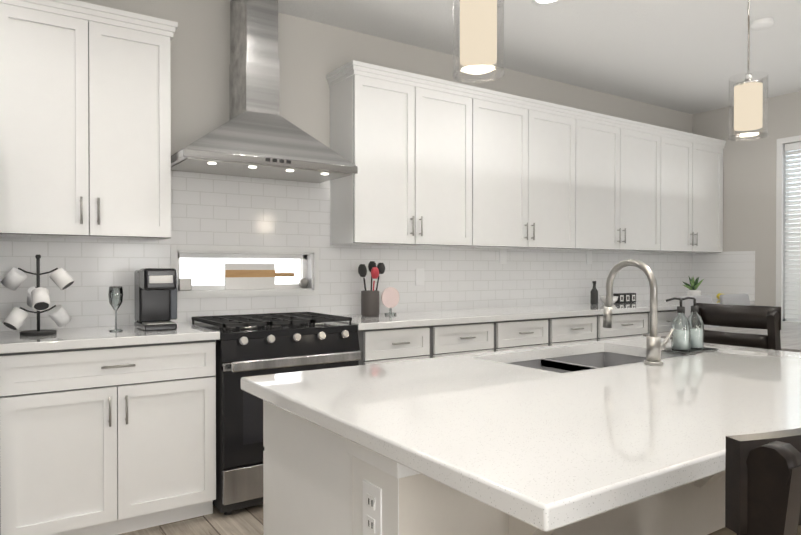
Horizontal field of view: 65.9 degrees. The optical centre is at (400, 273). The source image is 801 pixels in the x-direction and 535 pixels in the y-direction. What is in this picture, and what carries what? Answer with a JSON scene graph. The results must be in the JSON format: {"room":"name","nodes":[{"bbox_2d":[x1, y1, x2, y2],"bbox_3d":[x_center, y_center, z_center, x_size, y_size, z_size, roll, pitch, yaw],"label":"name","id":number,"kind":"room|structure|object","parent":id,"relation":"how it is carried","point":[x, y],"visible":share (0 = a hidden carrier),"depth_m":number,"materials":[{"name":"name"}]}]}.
{"room":"kitchen","nodes":[
{"label":"kitchen","id":0,"kind":"room"},
{"bbox_2d":[118,504,262,534],"bbox_3d":[1.491,1.287,0.727,9.440,0.100,8.200,0,1,-34],"label":"floor","id":1,"kind":"structure","parent":0,"point":[246,521],"depth_m":2.99,"materials":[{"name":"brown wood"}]},
{"bbox_2d":[0,340,215,534],"bbox_3d":[-1.459,0.770,3.066,0.916,0.892,0.606,0,1,-34],"label":"base cabinet","id":2,"kind":"object","parent":1,"relation":"on","point":[94,441],"depth_m":2.79,"materials":[{"name":"wood"}]},
{"bbox_2d":[0,320,219,355],"bbox_3d":[-1.454,0.304,3.047,0.936,0.040,0.637,0,1,-34],"label":"countertop","id":3,"kind":"structure","parent":2,"relation":"on","point":[98,336],"depth_m":2.86,"materials":[{"name":"white stone"}]},
{"bbox_2d":[1,255,74,335],"bbox_3d":[-1.701,0.097,2.904,0.294,0.375,0.315,0,1,-34],"label":"mug tree","id":4,"kind":"object","parent":3,"relation":"on","point":[38,298],"visible":1,"depth_m":2.88,"materials":[{"name":"white ceramic"}]},
{"bbox_2d":[108,286,122,331],"bbox_3d":[-1.411,0.173,3.065,0.068,0.220,0.068,0,1,-34],"label":"stemmed glass","id":5,"kind":"object","parent":3,"relation":"on","point":[113,289],"visible":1,"depth_m":3.05,"materials":[{"name":"clear glass"}]},
{"bbox_2d":[134,268,176,330],"bbox_3d":[-1.253,0.127,3.206,0.190,0.310,0.262,0,1,-34],"label":"coffee maker","id":6,"kind":"object","parent":3,"relation":"on","point":[155,289],"visible":1,"depth_m":3.16,"materials":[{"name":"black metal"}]},
{"bbox_2d":[186,311,363,515],"bbox_3d":[-0.726,0.755,3.513,0.775,0.915,0.633,0,1,-34],"label":"range","id":7,"kind":"object","parent":1,"relation":"on","point":[245,348],"depth_m":3.13,"materials":[{"name":"metal"}]},
{"bbox_2d":[364,324,499,364],"bbox_3d":[0.024,0.761,4.068,1.064,0.892,0.606,0,1,-34],"label":"base cabinet","id":8,"kind":"object","parent":1,"relation":"on","point":[384,345],"depth_m":3.80,"materials":[{"name":"wood"}]},
{"bbox_2d":[320,300,754,331],"bbox_3d":[1.407,0.287,4.980,4.398,0.040,0.637,0,1,-34],"label":"countertop","id":9,"kind":"structure","parent":8,"relation":"on","point":[522,311],"depth_m":4.27,"materials":[{"name":"white stone"}]},
{"bbox_2d":[358,261,384,316],"bbox_3d":[-0.193,0.097,4.021,0.186,0.356,0.173,0,1,-34],"label":"utensil crock","id":10,"kind":"object","parent":9,"relation":"on","point":[369,303],"visible":1,"depth_m":3.97,"materials":[{"name":"grey ceramic"}]},
{"bbox_2d":[381,287,399,314],"bbox_3d":[-0.067,0.181,4.130,0.140,0.185,0.080,0,1,-34],"label":"glass plate","id":11,"kind":"object","parent":9,"relation":"on","point":[390,297],"visible":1,"depth_m":4.12,"materials":[{"name":"glass"}]},
{"bbox_2d":[590,281,597,303],"bbox_3d":[1.670,0.163,5.328,0.064,0.200,0.062,0,1,-34],"label":"bottle","id":12,"kind":"object","parent":9,"relation":"on","point":[594,295],"visible":1,"depth_m":5.31,"materials":[{"name":"black glass"}]},
{"bbox_2d":[599,296,617,303],"bbox_3d":[1.822,0.230,5.408,0.160,0.065,0.158,0,1,-34],"label":"bowl","id":13,"kind":"object","parent":9,"relation":"on","point":[603,298],"visible":0.5,"depth_m":5.37,"materials":[{"name":"white ceramic"}]},
{"bbox_2d":[613,293,635,302],"bbox_3d":[2.026,0.218,5.580,0.250,0.085,0.063,0,1,-34],"label":"clock","id":14,"kind":"object","parent":9,"relation":"on","point":[626,297],"visible":0.96,"depth_m":5.54,"materials":[{"name":"plastic"}]},
{"bbox_2d":[683,277,703,295],"bbox_3d":[2.853,0.138,6.032,0.156,0.237,0.187,0,1,-34],"label":"succulent","id":15,"kind":"object","parent":9,"relation":"on","point":[693,287],"visible":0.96,"depth_m":5.99,"materials":[{"name":"green plant"}]},
{"bbox_2d":[263,403,724,534],"bbox_3d":[0.679,0.795,2.087,2.012,0.860,1.070,0,1,-34],"label":"kitchen island","id":16,"kind":"object","parent":1,"relation":"on","point":[315,482],"depth_m":1.64,"materials":[{"name":"paint"}]},
{"bbox_2d":[241,337,800,534],"bbox_3d":[0.719,0.346,2.008,2.095,0.040,1.280,0,1,-34],"label":"island countertop","id":17,"kind":"structure","parent":16,"relation":"on","point":[545,451],"depth_m":1.45,"materials":[{"name":"white stone"}]},
{"bbox_2d":[505,351,640,370],"bbox_3d":[0.732,0.456,2.434,0.808,0.212,0.458,0,1,-34],"label":"sink","id":18,"kind":"object","parent":17,"relation":"in","point":[575,358],"depth_m":2.72,"materials":[{"name":"silver metal"}]},
{"bbox_2d":[603,259,673,366],"bbox_3d":[0.888,0.134,2.309,0.146,0.378,0.248,0,1,-34],"label":"faucet","id":19,"kind":"object","parent":17,"relation":"on","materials":[{"name":"silver metal"}]},
{"bbox_2d":[661,297,717,354],"bbox_3d":[1.194,0.208,2.569,0.220,0.222,0.140,0,1,-34],"label":"soap dispensers","id":20,"kind":"object","parent":17,"relation":"on","point":[688,339],"visible":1,"depth_m":2.55,"materials":[{"name":"clear glass"}]},
{"bbox_2d":[500,316,599,350],"bbox_3d":[0.900,0.756,4.661,1.051,0.892,0.606,0,1,-34],"label":"base cabinet","id":21,"kind":"object","parent":1,"relation":"on","point":[514,334],"depth_m":4.42,"materials":[{"name":"wood"}]},
{"bbox_2d":[600,312,649,340],"bbox_3d":[1.600,0.752,5.134,0.639,0.892,0.606,0,1,-34],"label":"base cabinet","id":22,"kind":"object","parent":1,"relation":"on","point":[629,324],"depth_m":4.90,"materials":[{"name":"wood"}]},
{"bbox_2d":[658,312,682,332],"bbox_3d":[2.101,0.749,5.472,0.570,0.892,0.606,0,1,-34],"label":"base cabinet","id":23,"kind":"object","parent":1,"relation":"on","point":[665,319],"depth_m":5.20,"materials":[{"name":"wood"}]},
{"bbox_2d":[679,295,716,328],"bbox_3d":[2.534,0.690,4.859,0.440,1.020,0.507,0,1,-34],"label":"chair","id":24,"kind":"object","parent":1,"relation":"on","point":[687,304],"visible":0.08,"depth_m":4.95,"materials":[{"name":"fabric"}]},
{"bbox_2d":[643,321,800,352],"bbox_3d":[2.456,0.786,3.680,1.650,0.850,1.160,0,1,-34],"label":"dining table","id":25,"kind":"object","parent":1,"relation":"on","point":[790,335],"visible":0.12,"depth_m":3.79,"materials":[{"name":"grey wood"}]},
{"bbox_2d":[719,293,749,304],"bbox_3d":[3.031,0.687,5.195,0.440,1.020,0.507,0,1,-34],"label":"chair","id":26,"kind":"object","parent":1,"relation":"on","point":[736,299],"visible":0.15,"depth_m":5.33,"materials":[{"name":"fabric"}]},
{"bbox_2d":[691,303,780,349],"bbox_3d":[1.738,0.681,3.050,0.464,1.070,0.410,0,1,-34],"label":"chair","id":27,"kind":"object","parent":1,"relation":"on","point":[768,318],"visible":0.21,"depth_m":2.88,"materials":[{"name":"brown wood"}]},
{"bbox_2d":[708,525,800,534],"bbox_3d":[0.875,0.707,1.233,0.412,1.050,0.464,0,1,-34],"label":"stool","id":28,"kind":"object","parent":1,"relation":"on","point":[724,531],"depth_m":1.37,"materials":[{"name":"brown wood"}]},
{"bbox_2d":[725,428,800,534],"bbox_3d":[0.456,0.710,0.950,0.412,1.050,0.464,0,1,-34],"label":"stool","id":29,"kind":"object","parent":1,"relation":"on","point":[762,483],"visible":1,"depth_m":0.69,"materials":[{"name":"brown wood"}]},
{"bbox_2d":[77,0,691,290],"bbox_3d":[-0.749,-0.217,4.028,9.440,2.850,0.200,0,1,-34],"label":"wall","id":30,"kind":"structure","parent":0,"point":[312,55],"depth_m":3.98,"materials":[{"name":"grey paint"}]},
{"bbox_2d":[0,0,175,243],"bbox_3d":[-1.600,-0.729,3.126,0.774,1.090,0.327,0,1,-34],"label":"upper cabinet","id":31,"kind":"object","parent":30,"relation":"attached to","point":[85,92],"depth_m":2.98,"materials":[{"name":"wood"}]},
{"bbox_2d":[170,245,318,298],"bbox_3d":[-0.952,-0.013,3.822,0.930,0.305,0.116,0,1,-34],"label":"window","id":32,"kind":"structure","parent":30,"relation":"in","point":[309,257],"depth_m":3.80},
{"bbox_2d":[178,263,308,290],"bbox_3d":[-0.946,0.016,3.825,0.823,0.160,0.064,0,1,-34],"label":"board","id":33,"kind":"object","parent":32,"relation":"on","point":[238,276],"visible":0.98,"depth_m":3.82,"materials":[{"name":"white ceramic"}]},
{"bbox_2d":[159,0,357,183],"bbox_3d":[-0.804,-1.108,3.557,1.000,1.056,0.498,0,1,-34],"label":"hood","id":34,"kind":"object","parent":30,"relation":"attached to","point":[256,144],"depth_m":3.51,"materials":[{"name":"metal"}]},
{"bbox_2d":[0,158,754,335],"bbox_3d":[0.694,-0.157,4.496,6.123,1.000,0.638,0,1,-34],"label":"backsplash","id":35,"kind":"structure","parent":30,"relation":"attached to","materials":[{"name":"tile"}]},
{"bbox_2d":[328,64,479,247],"bbox_3d":[0.044,-0.739,4.237,1.014,1.090,0.327,0,1,-34],"label":"upper cabinet","id":36,"kind":"object","parent":30,"relation":"attached to","point":[476,220],"depth_m":4.07,"materials":[{"name":"wood"}]},
{"bbox_2d":[472,92,583,251],"bbox_3d":[0.865,-0.744,4.792,1.204,1.090,0.327,0,1,-34],"label":"upper cabinet","id":37,"kind":"object","parent":30,"relation":"attached to","point":[532,154],"depth_m":4.68,"materials":[{"name":"wood"}]},
{"bbox_2d":[584,112,667,251],"bbox_3d":[1.791,-0.750,5.418,1.268,1.090,0.327,0,1,-34],"label":"upper cabinet","id":38,"kind":"object","parent":30,"relation":"attached to","point":[626,163],"depth_m":5.33,"materials":[{"name":"wood"}]},
{"bbox_2d":[656,132,723,255],"bbox_3d":[2.681,-0.755,6.019,1.114,1.090,0.327,0,1,-34],"label":"upper cabinet","id":39,"kind":"object","parent":30,"relation":"attached to","point":[695,163],"depth_m":5.92,"materials":[{"name":"wood"}]},
{"bbox_2d":[278,0,800,114],"bbox_3d":[1.491,-1.663,0.701,9.440,0.100,8.200,0,1,-34],"label":"ceiling","id":40,"kind":"structure","parent":0,"point":[688,56],"depth_m":4.32,"materials":[{"name":"white paint"}]},
{"bbox_2d":[452,0,503,82],"bbox_3d":[0.201,-1.067,1.597,0.134,1.108,0.134,0,1,-34],"label":"pendant light","id":41,"kind":"object","parent":40,"relation":"hanging from","point":[478,35],"visible":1,"depth_m":1.57,"materials":[{"name":"beige glass"}]},
{"bbox_2d":[531,0,560,5],"bbox_3d":[0.870,-1.635,3.674,0.189,0.008,0.189,0,1,32],"label":"recessed light","id":42,"kind":"object","parent":40,"relation":"in","point":[543,2],"visible":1,"depth_m":3.70,"materials":[{"name":"white"}]},
{"bbox_2d":[728,0,767,140],"bbox_3d":[1.328,-1.074,2.358,0.134,1.108,0.134,0,1,-34],"label":"pendant light","id":43,"kind":"object","parent":40,"relation":"hanging from","point":[748,101],"visible":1,"depth_m":2.34,"materials":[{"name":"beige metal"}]},
{"bbox_2d":[751,18,773,29],"bbox_3d":[2.358,-1.625,4.027,0.130,0.034,0.130,0,1,-34],"label":"smoke detector","id":44,"kind":"object","parent":40,"relation":"attached to","point":[761,23],"visible":1,"depth_m":3.99,"materials":[{"name":"white plastic"}]},
{"bbox_2d":[692,91,800,305],"bbox_3d":[5.375,-0.210,3.218,0.200,2.850,8.000,0,1,-34],"label":"wall","id":45,"kind":"structure","parent":0,"point":[749,195],"depth_m":5.94,"materials":[{"name":"grey paint"}]},
{"bbox_2d":[776,135,800,320],"bbox_3d":[4.066,-0.374,5.073,0.150,1.755,1.840,0,1,-34],"label":"window","id":46,"kind":"structure","parent":45,"relation":"in","point":[781,142],"depth_m":5.77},
{"bbox_2d":[784,142,800,322],"bbox_3d":[4.063,-0.362,5.071,0.058,1.672,1.684,0,1,-34],"label":"window blinds","id":47,"kind":"object","parent":46,"relation":"attached to","point":[793,274],"visible":0.9,"depth_m":5.71,"materials":[{"name":"white plastic"}]},
{"label":"outside","id":48,"kind":"structure","parent":0,"visible":0},
{"bbox_2d":[179,154,800,291],"bbox_3d":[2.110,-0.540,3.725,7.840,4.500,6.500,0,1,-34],"label":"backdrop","id":49,"kind":"structure","parent":48,"point":[203,271],"depth_m":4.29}
]}

